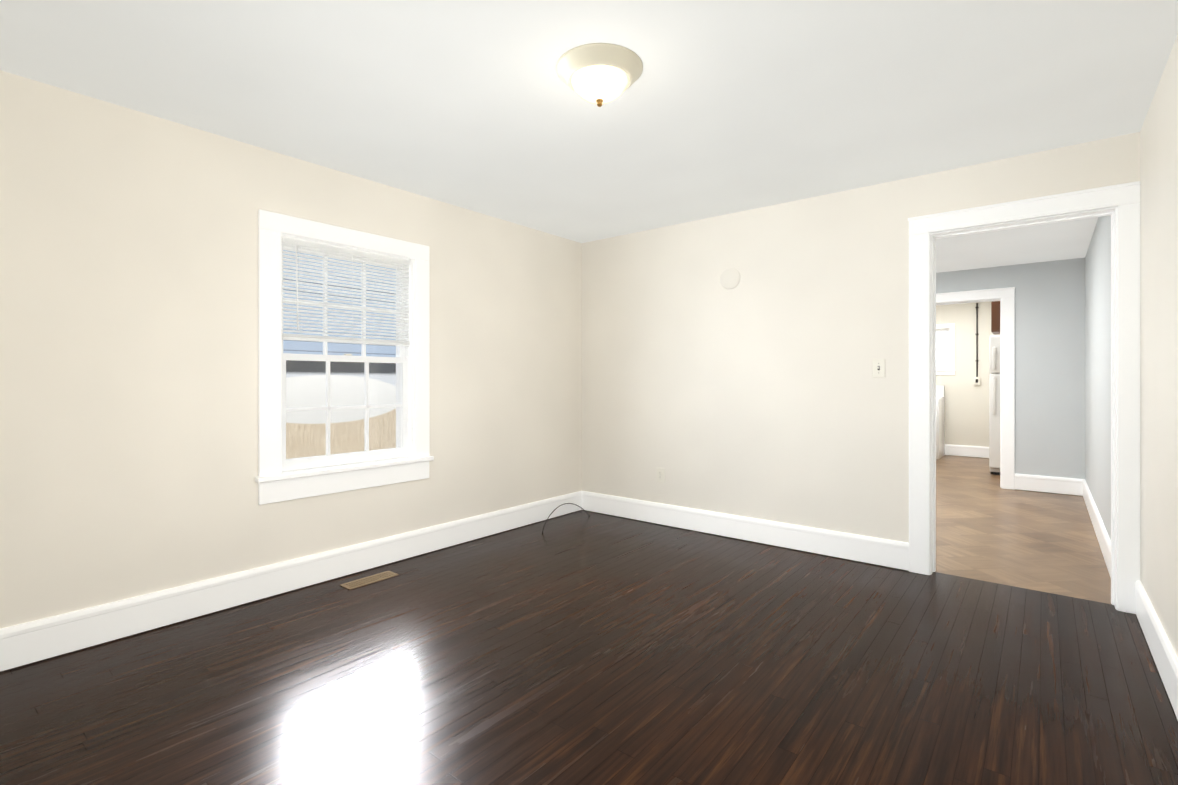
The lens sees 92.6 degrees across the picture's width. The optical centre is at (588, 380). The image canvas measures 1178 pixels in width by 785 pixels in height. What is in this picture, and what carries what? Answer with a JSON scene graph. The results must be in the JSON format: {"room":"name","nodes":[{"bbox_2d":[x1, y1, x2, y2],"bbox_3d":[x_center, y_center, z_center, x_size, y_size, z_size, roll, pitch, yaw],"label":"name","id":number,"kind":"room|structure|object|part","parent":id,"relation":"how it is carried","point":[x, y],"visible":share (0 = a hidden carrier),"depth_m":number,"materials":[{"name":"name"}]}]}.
{"room":"empty living room","nodes":[
{"label":"empty living room","id":0,"kind":"room"},
{"bbox_2d":[0,70,581,671],"bbox_3d":[-1.512,-0.040,3.397,0.200,2.380,4.640,0,0,39],"label":"wall","id":1,"kind":"structure","parent":0,"point":[128,352],"depth_m":2.71,"materials":[{"name":"beige paint"}]},
{"bbox_2d":[0,491,583,670],"bbox_3d":[-1.408,1.062,3.351,0.020,0.163,4.300,0,0,39],"label":"baseboard","id":2,"kind":"structure","parent":1,"relation":"attached to","point":[40,639],"depth_m":2.86,"materials":[{"name":"white paint"}]},
{"bbox_2d":[255,209,433,504],"bbox_3d":[-1.480,-0.125,3.422,0.278,1.550,1.080,0,0,39],"label":"window","id":3,"kind":"structure","parent":1,"relation":"in","point":[274,481],"depth_m":3.31,"materials":[{"name":"white paint"}]},
{"bbox_3d":[-1.486,-0.455,3.426,0.032,0.676,0.812,0,0,39],"label":"window sash","id":4,"kind":"part","parent":3,"relation":"part of","materials":[{"name":"white wood"}]},
{"bbox_3d":[-1.458,0.173,3.404,0.032,0.651,0.812,0,0,39],"label":"window sash","id":5,"kind":"part","parent":3,"relation":"part of","materials":[{"name":"white wood"}]},
{"bbox_2d":[281,237,409,345],"bbox_3d":[-1.422,-0.366,3.375,0.040,0.832,0.792,0,0,39],"label":"window blind","id":6,"kind":"object","parent":3,"relation":"attached to","point":[330,249],"visible":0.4,"depth_m":3.34,"materials":[{"name":"white plastic"}]},
{"bbox_2d":[0,510,1177,784],"bbox_3d":[-0.063,1.200,2.183,3.980,0.100,4.575,0,0,39],"label":"floor","id":7,"kind":"structure","parent":0,"point":[582,648],"depth_m":2.15,"materials":[{"name":"brown wood"}]},
{"bbox_2d":[340,571,398,589],"bbox_3d":[-1.264,1.148,3.250,0.105,0.005,0.305,0,0,39],"label":"floor vent","id":8,"kind":"object","parent":7,"relation":"in","point":[367,580],"visible":1,"depth_m":3.24,"materials":[{"name":"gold metal"}]},
{"bbox_2d":[542,503,589,532],"bbox_3d":[-0.175,1.060,4.520,0.066,0.178,0.639,0,0,39],"label":"coaxial cable","id":9,"kind":"object","parent":7,"relation":"on","point":[559,506],"visible":1,"depth_m":4.40,"materials":[{"name":"black plastic"}]},
{"bbox_2d":[0,0,1177,272],"bbox_3d":[1.972,-1.290,4.700,3.980,0.120,11.050,0,0,39],"label":"ceiling","id":10,"kind":"structure","parent":0,"point":[714,110],"depth_m":2.38,"materials":[{"name":"white paint"}]},
{"bbox_2d":[556,43,642,106],"bbox_3d":[0.042,-1.155,2.217,0.340,0.149,0.340,0,0,39],"label":"ceiling light","id":11,"kind":"object","parent":10,"relation":"attached to","point":[599,74],"visible":1,"depth_m":2.13,"materials":[{"name":"white glass"}]},
{"bbox_2d":[582,132,1139,570],"bbox_3d":[1.450,-0.040,3.895,3.780,2.380,0.140,0,0,39],"label":"wall","id":12,"kind":"structure","parent":0,"point":[758,391],"depth_m":3.92,"materials":[{"name":"beige paint"}]},
{"bbox_2d":[657,468,663,482],"bbox_3d":[0.572,0.755,4.509,0.072,0.116,0.009,0,0,39],"label":"electrical outlet plate","id":13,"kind":"object","parent":12,"relation":"attached to","point":[660,474],"visible":1,"depth_m":4.50,"materials":[{"name":"white plastic"}]},
{"bbox_2d":[720,268,739,288],"bbox_3d":[1.036,-0.752,4.134,0.156,0.156,0.008,0,0,39],"label":"cover plate","id":14,"kind":"object","parent":12,"relation":"attached to","point":[730,278],"visible":1,"depth_m":4.13,"materials":[{"name":"beige paint"}]},
{"bbox_2d":[584,491,908,569],"bbox_3d":[0.943,1.062,4.202,2.547,0.163,0.020,0,0,39],"label":"baseboard","id":15,"kind":"structure","parent":12,"relation":"attached to","point":[873,550],"depth_m":3.97,"materials":[{"name":"white paint"}]},
{"bbox_2d":[872,359,884,376],"bbox_3d":[1.804,-0.080,3.506,0.072,0.116,0.020,0,0,39],"label":"switch plate","id":16,"kind":"object","parent":12,"relation":"attached to","point":[878,367],"visible":1,"depth_m":3.51,"materials":[{"name":"white plastic"}]},
{"bbox_2d":[908,181,1140,613],"bbox_3d":[2.372,0.084,3.149,1.007,2.132,0.194,0,0,39],"label":"door frame","id":17,"kind":"structure","parent":12,"relation":"attached to","point":[1119,204],"depth_m":2.93,"materials":[{"name":"white paint"}]},
{"bbox_2d":[936,302,999,457],"bbox_3d":[5.689,-0.041,8.685,2.550,2.380,0.180,0,0,39],"label":"wall","id":18,"kind":"structure","parent":0,"point":[966,411],"depth_m":8.53,"materials":[{"name":"beige paint"}]},
{"bbox_2d":[936,323,955,374],"bbox_3d":[5.397,-0.486,8.841,0.620,0.790,0.136,0,0,39],"label":"window","id":19,"kind":"structure","parent":18,"relation":"in","point":[951,370],"depth_m":8.66,"materials":[{"name":"white paint"}]},
{"bbox_3d":[5.430,-0.496,8.882,0.460,0.630,0.032,0,0,39],"label":"kitchen window sash","id":20,"kind":"part","parent":19,"relation":"part of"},
{"bbox_2d":[945,444,988,457],"bbox_3d":[5.626,1.061,8.608,2.490,0.163,0.020,0,0,39],"label":"baseboard","id":21,"kind":"structure","parent":18,"relation":"attached to","point":[969,451],"depth_m":8.51,"materials":[{"name":"white paint"}]},
{"bbox_2d":[974,303,979,384],"bbox_3d":[5.815,-0.586,8.436,0.076,1.290,0.049,0,0,39],"label":"conduit","id":22,"kind":"object","parent":18,"relation":"attached to","point":[976,380],"visible":0.9,"depth_m":8.44,"materials":[{"name":"grey metal"}]},
{"bbox_2d":[936,258,1084,495],"bbox_3d":[3.718,-0.040,6.678,3.250,2.380,0.120,0,0,39],"label":"wall","id":23,"kind":"structure","parent":0,"point":[1049,368],"depth_m":5.80,"materials":[{"name":"grey paint"}]},
{"bbox_2d":[936,287,1014,489],"bbox_3d":[4.146,0.079,6.332,1.038,2.142,0.174,0,0,39],"label":"door frame","id":24,"kind":"structure","parent":23,"relation":"attached to","point":[1005,297],"depth_m":5.99,"materials":[{"name":"white paint"}]},
{"bbox_2d":[1015,474,1080,494],"bbox_3d":[4.705,1.061,5.790,0.520,0.163,0.020,0,0,39],"label":"baseboard","id":25,"kind":"structure","parent":23,"relation":"attached to","point":[1063,485],"depth_m":5.77,"materials":[{"name":"white paint"}]},
{"bbox_2d":[935,455,1110,603],"bbox_3d":[3.488,1.200,6.417,3.780,0.100,6.475,0,0,39],"label":"floor","id":26,"kind":"structure","parent":0,"point":[989,528],"depth_m":4.16,"materials":[{"name":"brown wood"}]},
{"bbox_2d":[936,385,944,459],"bbox_3d":[4.986,0.609,8.652,0.740,1.080,0.676,0,0,39],"label":"stove","id":27,"kind":"object","parent":26,"relation":"on","point":[940,421],"visible":0.23,"depth_m":8.41,"materials":[{"name":"white metal"}]},
{"bbox_2d":[989,335,999,474],"bbox_3d":[5.377,0.297,6.915,0.710,1.705,0.745,0,0,39],"label":"fridge","id":28,"kind":"object","parent":26,"relation":"on","point":[994,404],"visible":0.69,"depth_m":6.84,"materials":[{"name":"white metal"}]},
{"bbox_2d":[1085,215,1110,539],"bbox_3d":[3.972,-0.040,4.248,0.200,2.380,3.580,0,0,39],"label":"wall","id":29,"kind":"structure","parent":0,"point":[1098,367],"depth_m":4.16,"materials":[{"name":"grey paint"}]},
{"bbox_2d":[1081,479,1110,577],"bbox_3d":[3.855,1.061,4.278,0.020,0.163,3.440,0,0,39],"label":"baseboard","id":30,"kind":"structure","parent":29,"relation":"attached to","point":[1103,538],"depth_m":4.04,"materials":[{"name":"white paint"}]},
{"bbox_2d":[1140,35,1177,656],"bbox_3d":[1.383,-0.040,0.966,0.200,2.380,4.500,0,0,39],"label":"wall","id":31,"kind":"structure","parent":0,"point":[1159,356],"depth_m":2.29,"materials":[{"name":"beige paint"}]},
{"bbox_2d":[1135,580,1177,719],"bbox_3d":[1.354,1.062,1.105,0.020,0.163,4.280,0,0,39],"label":"baseboard","id":32,"kind":"structure","parent":31,"relation":"attached to","point":[1165,658],"depth_m":2.22,"materials":[{"name":"white paint"}]},
{"bbox_3d":[5.925,-0.040,6.790,0.200,2.380,2.830,0,0,39],"label":"wall","id":33,"kind":"structure","parent":0,"visible":0},
{"bbox_2d":[991,301,999,334],"bbox_3d":[5.453,-0.880,6.966,0.745,0.540,0.570,0,0,39],"label":"upper cabinet","id":34,"kind":"object","parent":33,"relation":"attached to","point":[995,317],"visible":0.12,"depth_m":6.97,"materials":[{"name":"brown wood"}]},
{"label":"outside","id":35,"kind":"structure","parent":0,"visible":0},
{"bbox_2d":[283,250,395,458],"bbox_3d":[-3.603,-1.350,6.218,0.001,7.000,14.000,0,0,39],"label":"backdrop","id":36,"kind":"structure","parent":35,"point":[340,399],"depth_m":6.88,"materials":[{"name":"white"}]},
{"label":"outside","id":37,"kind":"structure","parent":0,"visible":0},
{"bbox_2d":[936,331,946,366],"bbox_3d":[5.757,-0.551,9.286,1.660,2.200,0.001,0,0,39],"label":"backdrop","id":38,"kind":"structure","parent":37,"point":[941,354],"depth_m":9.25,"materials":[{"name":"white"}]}
]}

